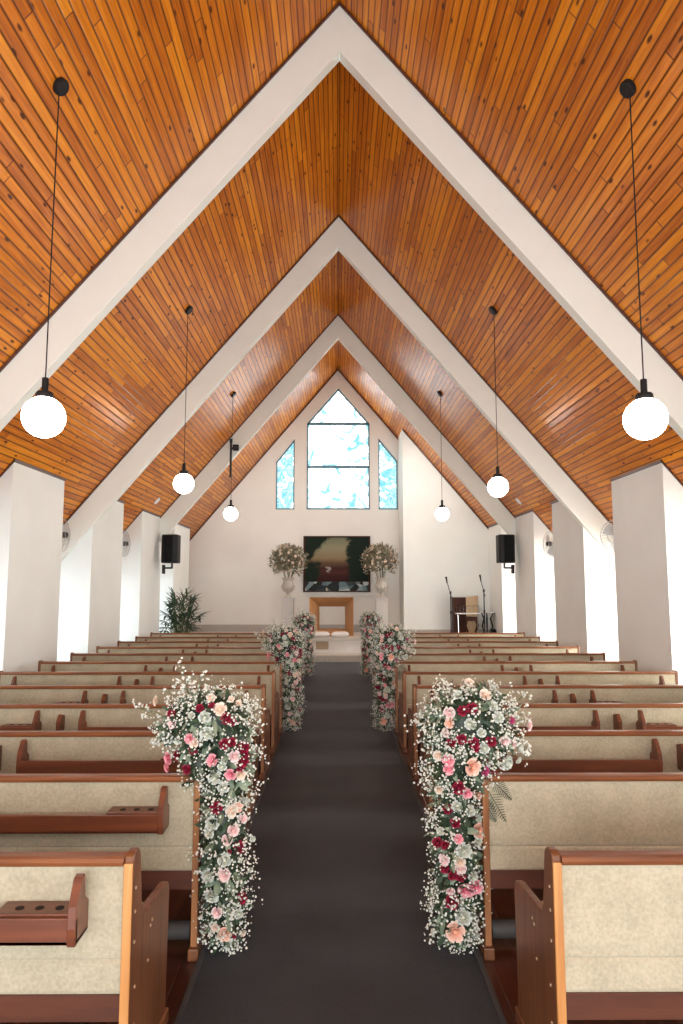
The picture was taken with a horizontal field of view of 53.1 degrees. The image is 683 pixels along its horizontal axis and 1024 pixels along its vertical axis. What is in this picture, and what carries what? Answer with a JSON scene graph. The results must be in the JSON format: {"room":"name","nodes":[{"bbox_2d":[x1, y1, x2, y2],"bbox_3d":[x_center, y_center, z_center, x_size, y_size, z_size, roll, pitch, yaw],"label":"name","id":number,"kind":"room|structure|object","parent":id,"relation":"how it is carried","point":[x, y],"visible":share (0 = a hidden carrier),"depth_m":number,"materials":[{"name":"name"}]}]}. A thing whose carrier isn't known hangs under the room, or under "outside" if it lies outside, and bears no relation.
{"room":"church","nodes":[
{"label":"church","id":0,"kind":"room"},
{"bbox_2d":[0,462,64,671],"bbox_3d":[-3.907,0.975,7.765,0.850,2.911,1.360,0,-6,0],"label":"wall pier","id":1,"kind":"object","parent":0,"point":[31,500],"visible":0.83,"depth_m":7.59,"materials":[{"name":"white paint"}]},
{"bbox_2d":[0,459,65,480],"bbox_3d":[-3.898,0.031,7.857,0.868,1.055,1.378,0,-6,0],"label":"trim","id":2,"kind":"structure","parent":1,"relation":"attached to","point":[14,460],"depth_m":7.65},
{"bbox_2d":[57,501,123,660],"bbox_3d":[-3.922,1.231,10.161,0.850,2.911,1.360,0,-6,0],"label":"wall pier","id":3,"kind":"object","parent":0,"point":[91,572],"visible":0.36,"depth_m":9.62,"materials":[{"name":"white paint"}]},
{"bbox_2d":[62,518,69,551],"bbox_3d":[-3.861,0.309,9.194,0.340,0.448,0.449,0,-6,0],"label":"wall fan","id":4,"kind":"object","parent":3,"relation":"attached to","point":[65,533],"visible":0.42,"depth_m":9.20,"materials":[{"name":"grey metal"}]},
{"bbox_2d":[119,511,160,640],"bbox_3d":[-3.938,1.487,12.557,0.850,2.911,1.360,0,-6,0],"label":"wall pier","id":5,"kind":"object","parent":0,"point":[141,568],"visible":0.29,"depth_m":12.00,"materials":[{"name":"white paint"}]},
{"bbox_2d":[122,531,129,556],"bbox_3d":[-3.816,0.544,11.675,0.340,0.448,0.449,-1,-6,8],"label":"wall fan","id":6,"kind":"object","parent":5,"relation":"attached to","point":[125,541],"visible":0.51,"depth_m":11.69,"materials":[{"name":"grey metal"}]},
{"bbox_2d":[123,509,160,531],"bbox_3d":[-3.929,0.543,12.649,0.868,1.055,1.378,0,-6,0],"label":"trim","id":7,"kind":"structure","parent":5,"relation":"attached to","point":[144,510],"depth_m":12.11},
{"bbox_2d":[0,0,339,537],"bbox_3d":[-2.295,-2.105,6.345,4.550,5.525,21.400,0,-6,0],"label":"ceiling","id":8,"kind":"structure","parent":0,"point":[152,82],"depth_m":6.26,"materials":[{"name":"brown wood"}]},
{"bbox_2d":[21,77,68,437],"bbox_3d":[-1.837,-1.639,4.327,0.256,2.376,0.256,0,-6,0],"label":"pendant light","id":9,"kind":"object","parent":8,"relation":"hanging from","point":[42,416],"visible":1,"depth_m":4.17,"materials":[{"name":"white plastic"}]},
{"bbox_2d":[173,306,193,493],"bbox_3d":[-1.832,-1.336,8.036,0.236,2.261,0.236,0,-6,0],"label":"pendant light","id":10,"kind":"object","parent":8,"relation":"hanging from","point":[183,483],"visible":1,"depth_m":7.88,"materials":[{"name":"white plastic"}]},
{"bbox_2d":[224,391,237,520],"bbox_3d":[-1.865,-0.959,11.606,0.236,2.230,0.236,0,-6,0],"label":"pendant light","id":11,"kind":"object","parent":8,"relation":"hanging from","point":[230,513],"visible":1,"depth_m":11.45,"materials":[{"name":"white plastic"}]},
{"bbox_2d":[159,524,189,632],"bbox_3d":[-3.955,1.751,15.023,0.850,2.911,1.500,0,-6,0],"label":"wall pier","id":12,"kind":"object","parent":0,"point":[177,578],"visible":0.14,"depth_m":14.60,"materials":[{"name":"white paint"}]},
{"bbox_2d":[161,534,180,573],"bbox_3d":[-3.248,0.803,13.000,0.347,0.740,0.299,-1,-6,12],"label":"wall speaker","id":13,"kind":"object","parent":12,"relation":"attached to","point":[171,543],"visible":1,"depth_m":12.88,"materials":[{"name":"black plastic"}]},
{"bbox_2d":[164,536,172,560],"bbox_3d":[-3.262,0.691,12.889,0.290,0.480,0.054,-1,-6,12],"label":"grille","id":14,"kind":"object","parent":13,"relation":"attached to","point":[168,540],"depth_m":12.86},
{"bbox_2d":[189,632,372,640],"bbox_3d":[-0.084,2.816,15.524,8.600,0.060,1.930,0,-6,0],"label":"floor","id":15,"kind":"structure","parent":0,"point":[355,637],"depth_m":14.65,"materials":[{"name":"stone"}]},
{"bbox_2d":[281,597,294,632],"bbox_3d":[-1.231,2.383,15.678,0.300,0.834,0.300,0,-6,0],"label":"pedestal","id":16,"kind":"object","parent":15,"relation":"on","point":[287,603],"visible":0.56,"depth_m":15.56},
{"bbox_2d":[281,578,294,597],"bbox_3d":[-1.232,1.741,15.746,0.315,0.456,0.316,0,-6,0],"label":"urn","id":17,"kind":"object","parent":16,"relation":"on","point":[288,586],"visible":1,"depth_m":15.65,"materials":[{"name":"ceramic"}]},
{"bbox_2d":[268,543,308,577],"bbox_3d":[-1.247,1.180,15.812,0.928,0.970,0.955,3,-7,-25],"label":"bouquet","id":18,"kind":"object","parent":17,"relation":"in","point":[293,552],"visible":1,"depth_m":15.62,"materials":[{"name":"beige plant"}]},
{"bbox_2d":[314,631,329,636],"bbox_3d":[-0.443,2.642,14.750,0.400,0.120,0.260,0,-6,0],"label":"cushion","id":19,"kind":"object","parent":15,"relation":"on","point":[319,633],"visible":0.86,"depth_m":14.64,"materials":[{"name":"white fabric"}]},
{"bbox_2d":[309,597,352,635],"bbox_3d":[-0.224,2.338,15.312,0.973,0.844,0.450,0,-6,0],"label":"altar table","id":20,"kind":"object","parent":15,"relation":"on","point":[315,603],"visible":0.89,"depth_m":15.31,"materials":[{"name":"brown wood"}]},
{"bbox_2d":[331,631,348,636],"bbox_3d":[-0.026,2.643,14.753,0.400,0.120,0.260,0,-6,0],"label":"cushion","id":21,"kind":"object","parent":15,"relation":"on","point":[337,633],"visible":1,"depth_m":14.64,"materials":[{"name":"white fabric"}]},
{"bbox_2d":[375,597,387,632],"bbox_3d":[0.921,2.384,15.692,0.300,0.833,0.300,0,-6,0],"label":"pedestal","id":22,"kind":"object","parent":15,"relation":"on","point":[381,603],"visible":0.53,"depth_m":15.58,"materials":[{"name":"white"}]},
{"bbox_2d":[375,578,387,597],"bbox_3d":[0.920,1.743,15.761,0.315,0.456,0.316,0,-6,0],"label":"urn","id":23,"kind":"object","parent":22,"relation":"on","point":[381,586],"visible":1,"depth_m":15.67,"materials":[{"name":"ceramic"}]},
{"bbox_2d":[359,542,399,577],"bbox_3d":[0.878,1.168,15.827,0.922,0.994,1.001,0,-6,0],"label":"bouquet","id":24,"kind":"object","parent":23,"relation":"in","point":[376,551],"visible":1,"depth_m":15.65,"materials":[{"name":"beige plant"}]},
{"bbox_2d":[445,577,452,632],"bbox_3d":[2.383,2.056,14.845,0.290,1.300,0.257,0,-6,0],"label":"microphone stand","id":25,"kind":"object","parent":15,"relation":"on","point":[445,577],"visible":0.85,"depth_m":14.87,"materials":[{"name":"black metal"}]},
{"bbox_2d":[451,595,478,632],"bbox_3d":[2.756,2.305,15.200,0.560,0.887,0.280,0,-6,0],"label":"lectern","id":26,"kind":"object","parent":15,"relation":"on","point":[470,603],"visible":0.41,"depth_m":15.09,"materials":[{"name":"brown wood"}]},
{"bbox_2d":[454,606,480,632],"bbox_3d":[2.739,2.374,14.818,0.544,0.671,0.196,0,-6,0],"label":"desk","id":27,"kind":"object","parent":15,"relation":"on","point":[477,613],"visible":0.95,"depth_m":14.76,"materials":[{"name":"white metal"}]},
{"bbox_2d":[464,616,478,632],"bbox_3d":[2.841,2.501,14.908,0.310,0.439,0.144,0,-6,0],"label":"stool","id":28,"kind":"object","parent":15,"relation":"on","point":[467,618],"visible":0.79,"depth_m":14.86,"materials":[{"name":"brown wood"}]},
{"bbox_2d":[479,575,485,632],"bbox_3d":[3.112,2.035,14.852,0.290,1.344,0.257,0,-6,0],"label":"microphone stand","id":29,"kind":"object","parent":15,"relation":"on","point":[479,575],"visible":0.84,"depth_m":14.89,"materials":[{"name":"black metal"}]},
{"bbox_2d":[478,612,494,632],"bbox_3d":[3.216,2.474,15.064,0.380,0.532,0.380,0,-6,0],"label":"side table","id":30,"kind":"object","parent":15,"relation":"on","point":[478,612],"visible":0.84,"depth_m":15.03,"materials":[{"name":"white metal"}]},
{"bbox_2d":[188,371,399,624],"bbox_3d":[-0.091,-0.109,16.907,8.600,7.010,0.200,0,-6,0],"label":"wall","id":31,"kind":"structure","parent":0,"point":[229,567],"depth_m":16.72,"materials":[{"name":"paint"}]},
{"bbox_2d":[276,439,294,508],"bbox_3d":[-1.391,-0.940,16.957,0.534,1.823,0.080,0,-6,0],"label":"window","id":32,"kind":"structure","parent":31,"relation":"in","point":[285,465],"depth_m":16.95,"materials":[{"name":"blue glass"}]},
{"bbox_2d":[188,625,399,631],"bbox_3d":[-1.490,2.801,16.471,5.799,0.170,0.030,0,-6,0],"label":"baseboard","id":33,"kind":"structure","parent":31,"relation":"attached to","point":[206,628],"depth_m":16.45,"materials":[{"name":"wood"}]},
{"bbox_2d":[190,369,397,539],"bbox_3d":[-0.090,-1.041,16.895,8.600,5.158,0.021,0,-6,0],"label":"trim","id":34,"kind":"structure","parent":31,"relation":"attached to","point":[337,369],"depth_m":16.99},
{"bbox_2d":[300,594,372,594],"bbox_3d":[-0.128,2.002,16.546,1.760,0.030,0.070,0,-6,0],"label":"wall shelf","id":35,"kind":"object","parent":31,"relation":"attached to","point":[300,594],"visible":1,"depth_m":16.51,"materials":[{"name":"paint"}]},
{"bbox_2d":[303,536,370,591],"bbox_3d":[-0.113,1.264,16.628,1.630,1.358,0.060,0,-6,0],"label":"framed painting","id":36,"kind":"object","parent":31,"relation":"attached to","point":[334,564],"visible":0.95,"depth_m":16.62,"materials":[{"name":"paint"}]},
{"bbox_2d":[307,389,369,509],"bbox_3d":[-0.081,-1.583,17.035,1.625,3.103,0.080,0,-6,0],"label":"window","id":37,"kind":"structure","parent":31,"relation":"in","point":[338,435],"depth_m":17.01,"materials":[{"name":"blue glass"}]},
{"bbox_2d":[378,439,397,509],"bbox_3d":[1.153,-0.948,16.975,0.549,1.841,0.080,0,-6,0],"label":"window","id":38,"kind":"structure","parent":31,"relation":"in","point":[387,464],"depth_m":16.96,"materials":[{"name":"blue glass"}]},
{"bbox_2d":[312,641,362,652],"bbox_3d":[-0.084,3.056,15.513,8.600,0.420,1.900,0,-6,0],"label":"platform","id":39,"kind":"object","parent":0,"point":[334,646],"visible":0.14,"depth_m":14.58,"materials":[{"name":"white stone"}]},
{"bbox_2d":[316,641,328,648],"bbox_3d":[-0.411,2.847,14.572,0.267,0.165,0.012,0,-6,0],"label":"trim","id":40,"kind":"structure","parent":39,"relation":"attached to","point":[319,645],"depth_m":14.57,"materials":[{"name":"wood"}]},
{"bbox_2d":[61,217,614,561],"bbox_3d":[-0.043,-1.578,9.806,8.600,5.595,0.125,0,-6,0],"label":"beam","id":41,"kind":"structure","parent":0,"point":[338,237],"depth_m":9.77,"materials":[{"name":"beige paint"}]},
{"bbox_2d":[64,214,612,524],"bbox_3d":[-0.043,-1.813,9.756,8.600,5.140,0.021,0,-6,0],"label":"trim","id":42,"kind":"structure","parent":41,"relation":"attached to","point":[338,215],"depth_m":9.77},
{"bbox_2d":[160,316,515,541],"bbox_3d":[-0.067,-1.186,13.475,8.600,5.595,0.125,0,-6,0],"label":"beam","id":43,"kind":"structure","parent":0,"point":[337,330],"depth_m":13.47,"materials":[{"name":"beige paint"}]},
{"bbox_2d":[229,439,238,477],"bbox_3d":[-2.099,-1.056,13.294,0.190,0.770,0.140,0,-6,0],"label":"pole","id":44,"kind":"object","parent":43,"relation":"hanging from","point":[235,447],"visible":0.93,"depth_m":13.30,"materials":[{"name":"black metal"}]},
{"bbox_2d":[161,314,515,518],"bbox_3d":[-0.067,-1.421,13.425,8.600,5.140,0.021,0,-6,0],"label":"trim","id":45,"kind":"structure","parent":43,"relation":"attached to","point":[337,314],"depth_m":13.48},
{"bbox_2d":[304,653,371,662],"bbox_3d":[-0.076,3.068,14.355,3.200,0.150,0.400,0,-6,0],"label":"step","id":46,"kind":"structure","parent":0,"point":[319,657],"depth_m":14.16,"materials":[{"name":"stone"}]},
{"bbox_2d":[0,6,682,439],"bbox_3d":[-0.019,-1.969,6.146,8.600,5.595,0.125,0,-6,0],"label":"beam","id":47,"kind":"structure","parent":0,"point":[339,38],"depth_m":6.17,"materials":[{"name":"beige paint"}]},
{"bbox_2d":[0,1,682,380],"bbox_3d":[-0.018,-2.204,6.097,8.600,5.140,0.021,0,-6,0],"label":"trim","id":48,"kind":"structure","parent":47,"relation":"attached to","point":[339,3],"depth_m":6.17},
{"bbox_2d":[0,669,682,1023],"bbox_3d":[-0.020,2.289,5.890,9.000,0.100,21.600,0,-6,0],"label":"floor","id":49,"kind":"structure","parent":0,"point":[502,972],"depth_m":2.90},
{"bbox_2d":[0,847,168,1023],"bbox_3d":[-1.980,1.462,2.257,2.688,0.773,0.594,0,-6,0],"label":"pew","id":50,"kind":"object","parent":49,"relation":"on","point":[79,941],"visible":1,"depth_m":2.09,"materials":[{"name":"beige fabric"}]},
{"bbox_2d":[0,773,209,961],"bbox_3d":[-1.958,1.558,3.158,2.688,0.773,0.594,0,-6,0],"label":"pew","id":51,"kind":"object","parent":49,"relation":"on","point":[151,813],"visible":0.63,"depth_m":2.99,"materials":[{"name":"beige fabric"}]},
{"bbox_2d":[132,657,269,955],"bbox_3d":[-0.611,1.305,3.071,0.554,1.285,0.435,-3,-7,29],"label":"flower arrangement","id":52,"kind":"object","parent":51,"relation":"attached to","point":[210,729],"visible":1,"depth_m":2.98,"materials":[{"name":"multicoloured plant"}]},
{"bbox_2d":[0,731,242,840],"bbox_3d":[-1.964,1.654,4.057,2.688,0.773,0.594,0,-6,0],"label":"pew","id":53,"kind":"object","parent":49,"relation":"on","point":[20,751],"visible":0.18,"depth_m":3.90,"materials":[{"name":"beige fabric"}]},
{"bbox_2d":[0,702,258,817],"bbox_3d":[-1.970,1.750,4.957,2.688,0.773,0.594,0,-6,0],"label":"pew","id":54,"kind":"object","parent":49,"relation":"on","point":[13,717],"visible":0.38,"depth_m":4.80,"materials":[{"name":"beige fabric"}]},
{"bbox_2d":[0,684,270,780],"bbox_3d":[-1.976,1.846,5.857,2.688,0.773,0.594,0,-6,0],"label":"pew","id":55,"kind":"object","parent":49,"relation":"on","point":[9,694],"visible":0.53,"depth_m":5.70,"materials":[{"name":"beige fabric"}]},
{"bbox_2d":[0,670,278,753],"bbox_3d":[-1.982,1.942,6.757,2.688,0.773,0.594,0,-6,0],"label":"pew","id":56,"kind":"object","parent":49,"relation":"on","point":[268,678],"visible":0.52,"depth_m":6.60,"materials":[{"name":"beige fabric"}]},
{"bbox_2d":[38,660,285,732],"bbox_3d":[-1.988,2.039,7.657,2.688,0.773,0.594,0,-6,0],"label":"pew","id":57,"kind":"object","parent":49,"relation":"on","point":[43,666],"visible":0.3,"depth_m":7.50,"materials":[{"name":"beige fabric"}]},
{"bbox_2d":[254,616,309,731],"bbox_3d":[-0.641,1.786,7.570,0.554,1.285,0.435,-3,-7,29],"label":"flower garland","id":58,"kind":"object","parent":57,"relation":"attached to","point":[287,644],"visible":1,"depth_m":7.48,"materials":[{"name":"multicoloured plant"}]},
{"bbox_2d":[70,652,274,660],"bbox_3d":[-1.994,2.135,8.557,2.688,0.773,0.594,0,-6,0],"label":"pew","id":59,"kind":"object","parent":49,"relation":"on","point":[73,656],"visible":0.14,"depth_m":8.40,"materials":[{"name":"brown wood"}]},
{"bbox_2d":[159,588,208,632],"bbox_3d":[-3.211,2.267,13.636,1.134,1.589,1.046,5,-8,-41],"label":"potted palm","id":60,"kind":"object","parent":49,"relation":"on","point":[176,627],"visible":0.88,"depth_m":13.62,"materials":[{"name":"plant"}]},
{"bbox_2d":[96,646,274,652],"bbox_3d":[-2.000,2.231,9.457,2.688,0.773,0.594,0,-6,0],"label":"pew","id":61,"kind":"object","parent":49,"relation":"on","point":[99,649],"visible":0.12,"depth_m":9.30,"materials":[{"name":"brown wood"}]},
{"bbox_2d":[117,641,298,686],"bbox_3d":[-2.006,2.327,10.356,2.688,0.773,0.594,0,-6,0],"label":"pew","id":62,"kind":"object","parent":49,"relation":"on","point":[119,643],"visible":0.12,"depth_m":10.20,"materials":[{"name":"beige fabric"}]},
{"bbox_2d":[135,636,301,682],"bbox_3d":[-2.011,2.423,11.256,2.688,0.773,0.594,0,-6,0],"label":"pew","id":63,"kind":"object","parent":49,"relation":"on","point":[137,638],"visible":0.12,"depth_m":11.10,"materials":[{"name":"beige fabric"}]},
{"bbox_2d":[150,632,303,676],"bbox_3d":[-2.017,2.519,12.156,2.688,0.773,0.594,0,-6,0],"label":"pew","id":64,"kind":"object","parent":49,"relation":"on","point":[152,634],"visible":0.24,"depth_m":12.00,"materials":[{"name":"brown wood"}]},
{"bbox_2d":[288,606,317,675],"bbox_3d":[-0.660,2.279,12.067,0.488,1.260,0.383,-3,-7,29],"label":"flower garland","id":65,"kind":"object","parent":64,"relation":"attached to","point":[305,621],"visible":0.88,"depth_m":11.99,"materials":[{"name":"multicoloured plant"}]},
{"bbox_2d":[174,662,506,1023],"bbox_3d":[-0.019,2.118,4.852,1.208,0.019,18.700,0,-6,0],"label":"carpet","id":66,"kind":"object","parent":49,"relation":"on","point":[337,936],"visible":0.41,"depth_m":3.44,"materials":[{"name":"grey carpet"}]},
{"bbox_2d":[372,632,524,675],"bbox_3d":[1.895,2.522,12.182,2.688,0.773,0.594,0,-6,0],"label":"pew","id":67,"kind":"object","parent":49,"relation":"on","point":[523,633],"visible":0.16,"depth_m":12.03,"materials":[{"name":"brown wood"}]},
{"bbox_2d":[357,610,384,675],"bbox_3d":[0.510,2.354,12.057,0.498,1.266,0.345,1,-6,-11],"label":"flower garland","id":68,"kind":"object","parent":67,"relation":"attached to","point":[369,620],"visible":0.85,"depth_m":12.00,"materials":[{"name":"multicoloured plant"}]},
{"bbox_2d":[374,636,540,678],"bbox_3d":[1.900,2.426,11.282,2.688,0.773,0.594,0,-6,0],"label":"pew","id":69,"kind":"object","parent":49,"relation":"on","point":[465,638],"visible":0.11,"depth_m":11.13,"materials":[{"name":"brown wood"}]},
{"bbox_2d":[378,640,557,672],"bbox_3d":[1.906,2.330,10.382,2.688,0.773,0.594,0,-6,0],"label":"pew","id":70,"kind":"object","parent":49,"relation":"on","point":[418,643],"visible":0.09,"depth_m":10.23,"materials":[{"name":"brown wood"}]},
{"bbox_2d":[402,646,579,652],"bbox_3d":[1.912,2.234,9.482,2.688,0.773,0.594,0,-6,0],"label":"pew","id":71,"kind":"object","parent":49,"relation":"on","point":[419,649],"visible":0.11,"depth_m":9.33,"materials":[{"name":"brown wood"}]},
{"bbox_2d":[391,652,605,713],"bbox_3d":[1.918,2.138,8.582,2.688,0.773,0.594,0,-6,0],"label":"pew","id":72,"kind":"object","parent":49,"relation":"on","point":[601,656],"visible":0.1,"depth_m":8.43,"materials":[{"name":"beige fabric"}]},
{"bbox_2d":[391,660,637,732],"bbox_3d":[1.924,2.041,7.682,2.688,0.773,0.594,0,-6,0],"label":"pew","id":73,"kind":"object","parent":49,"relation":"on","point":[409,665],"visible":0.32,"depth_m":7.53,"materials":[{"name":"beige fabric"}]},
{"bbox_2d":[364,623,416,730],"bbox_3d":[0.547,1.863,7.559,0.566,1.292,0.392,1,-6,-11],"label":"flower garland","id":74,"kind":"object","parent":73,"relation":"attached to","point":[391,642],"visible":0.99,"depth_m":7.49,"materials":[{"name":"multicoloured plant"}]},
{"bbox_2d":[398,670,678,752],"bbox_3d":[1.930,1.945,6.783,2.688,0.773,0.594,0,-6,0],"label":"pew","id":75,"kind":"object","parent":49,"relation":"on","point":[409,678],"visible":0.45,"depth_m":6.63,"materials":[{"name":"beige fabric"}]},
{"bbox_2d":[407,684,682,779],"bbox_3d":[1.936,1.849,5.883,2.688,0.773,0.594,0,-6,0],"label":"pew","id":76,"kind":"object","parent":49,"relation":"on","point":[540,693],"visible":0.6,"depth_m":5.72,"materials":[{"name":"beige fabric"}]},
{"bbox_2d":[419,702,682,817],"bbox_3d":[1.942,1.753,4.983,2.688,0.773,0.594,0,-6,0],"label":"pew","id":77,"kind":"object","parent":49,"relation":"on","point":[545,716],"visible":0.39,"depth_m":4.82,"materials":[{"name":"beige fabric"}]},
{"bbox_2d":[437,730,682,808],"bbox_3d":[1.948,1.657,4.083,2.688,0.773,0.594,0,-6,0],"label":"pew","id":78,"kind":"object","parent":49,"relation":"on","point":[552,751],"visible":0.18,"depth_m":3.92,"materials":[{"name":"beige fabric"}]},
{"bbox_2d":[471,771,682,960],"bbox_3d":[1.954,1.565,3.225,2.688,0.773,0.510,0,-6,0],"label":"pew","id":79,"kind":"object","parent":49,"relation":"on","point":[572,810],"visible":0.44,"depth_m":3.01,"materials":[{"name":"beige fabric"}]},
{"bbox_2d":[404,674,531,954],"bbox_3d":[0.577,1.382,3.059,0.566,1.292,0.392,1,-6,-11],"label":"flower arrangement","id":80,"kind":"object","parent":79,"relation":"attached to","point":[465,726],"visible":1,"depth_m":2.99,"materials":[{"name":"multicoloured plant"}]},
{"bbox_2d":[514,846,682,1023],"bbox_3d":[1.988,1.469,2.325,2.688,0.773,0.510,0,-6,0],"label":"pew","id":81,"kind":"object","parent":49,"relation":"on","point":[604,940],"visible":1,"depth_m":2.11,"materials":[{"name":"beige fabric"}]},
{"bbox_2d":[398,430,490,632],"bbox_3d":[2.813,0.708,16.170,2.801,5.229,1.129,0,-6,0],"label":"wall","id":82,"kind":"structure","parent":0,"point":[456,548],"depth_m":15.62,"materials":[{"name":"white paint"}]},
{"bbox_2d":[402,428,487,528],"bbox_3d":[2.392,-0.773,15.776,1.951,2.368,0.021,0,-6,0],"label":"trim","id":83,"kind":"structure","parent":82,"relation":"attached to","point":[403,430],"depth_m":15.77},
{"bbox_2d":[488,525,515,632],"bbox_3d":[3.795,1.756,15.074,0.850,2.911,1.500,0,-6,0],"label":"wall pier","id":84,"kind":"object","parent":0,"point":[501,580],"visible":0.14,"depth_m":14.49,"materials":[{"name":"white paint"}]},
{"bbox_2d":[338,0,682,530],"bbox_3d":[2.255,-2.102,6.374,4.550,5.525,21.400,0,-6,0],"label":"ceiling","id":85,"kind":"structure","parent":0,"point":[532,86],"depth_m":6.16,"materials":[{"name":"brown wood"}]},
{"bbox_2d":[435,391,448,520],"bbox_3d":[1.714,-0.974,11.732,0.236,2.267,0.236,0,-6,0],"label":"pendant light","id":86,"kind":"object","parent":85,"relation":"hanging from","point":[442,514],"visible":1,"depth_m":11.57,"materials":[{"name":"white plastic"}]},
{"bbox_2d":[488,306,508,496],"bbox_3d":[1.799,-1.302,7.955,0.236,2.276,0.236,0,-6,0],"label":"pendant light","id":87,"kind":"object","parent":85,"relation":"hanging from","point":[498,486],"visible":1,"depth_m":7.80,"materials":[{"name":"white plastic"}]},
{"bbox_2d":[543,531,552,556],"bbox_3d":[3.680,0.550,11.733,0.340,0.448,0.449,2,-6,-15],"label":"wall fan","id":88,"kind":"object","parent":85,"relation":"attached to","point":[549,543],"visible":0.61,"depth_m":11.72,"materials":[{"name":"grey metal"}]},
{"bbox_2d":[600,520,613,550],"bbox_3d":[3.786,0.327,9.369,0.449,0.448,0.340,-2,-6,20],"label":"wall fan","id":89,"kind":"object","parent":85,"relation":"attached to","point":[608,530],"visible":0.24,"depth_m":9.33,"materials":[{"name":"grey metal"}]},
{"bbox_2d":[619,79,667,439],"bbox_3d":[1.858,-1.613,4.288,0.256,2.354,0.256,0,-6,0],"label":"pendant light","id":90,"kind":"object","parent":85,"relation":"hanging from","point":[645,418],"visible":1,"depth_m":4.13,"materials":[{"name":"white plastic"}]},
{"bbox_2d":[515,511,555,640],"bbox_3d":[3.811,1.492,12.608,0.850,2.911,1.360,0,-6,0],"label":"wall pier","id":91,"kind":"object","parent":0,"point":[534,570],"visible":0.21,"depth_m":12.06,"materials":[{"name":"white paint"}]},
{"bbox_2d":[496,534,514,573],"bbox_3d":[3.135,0.806,13.043,0.347,0.740,0.299,1,-6,-12],"label":"wall speaker","id":92,"kind":"object","parent":91,"relation":"attached to","point":[505,543],"visible":1,"depth_m":12.92,"materials":[{"name":"black plastic"}]},
{"bbox_2d":[504,536,512,560],"bbox_3d":[3.150,0.693,12.932,0.290,0.480,0.054,1,-6,-12],"label":"grille","id":93,"kind":"object","parent":92,"relation":"attached to","point":[508,540],"depth_m":12.90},
{"bbox_2d":[515,509,551,532],"bbox_3d":[3.803,0.548,12.700,0.868,1.055,1.378,0,-6,0],"label":"trim","id":94,"kind":"structure","parent":91,"relation":"attached to","point":[529,511],"depth_m":12.14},
{"bbox_2d":[552,502,618,660],"bbox_3d":[3.827,1.236,10.212,0.850,2.911,1.360,0,-6,0],"label":"wall pier","id":95,"kind":"object","parent":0,"point":[584,573],"visible":0.43,"depth_m":9.65,"materials":[{"name":"white paint"}]},
{"bbox_2d":[611,463,682,684],"bbox_3d":[3.843,0.980,7.816,0.850,2.911,1.360,0,-6,0],"label":"wall pier","id":96,"kind":"object","parent":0,"point":[647,504],"visible":0.75,"depth_m":7.58,"materials":[{"name":"white paint"}]},
{"bbox_2d":[610,460,682,485],"bbox_3d":[3.834,0.036,7.907,0.868,1.055,1.378,0,-6,0],"label":"trim","id":97,"kind":"structure","parent":96,"relation":"attached to","point":[658,461],"depth_m":7.60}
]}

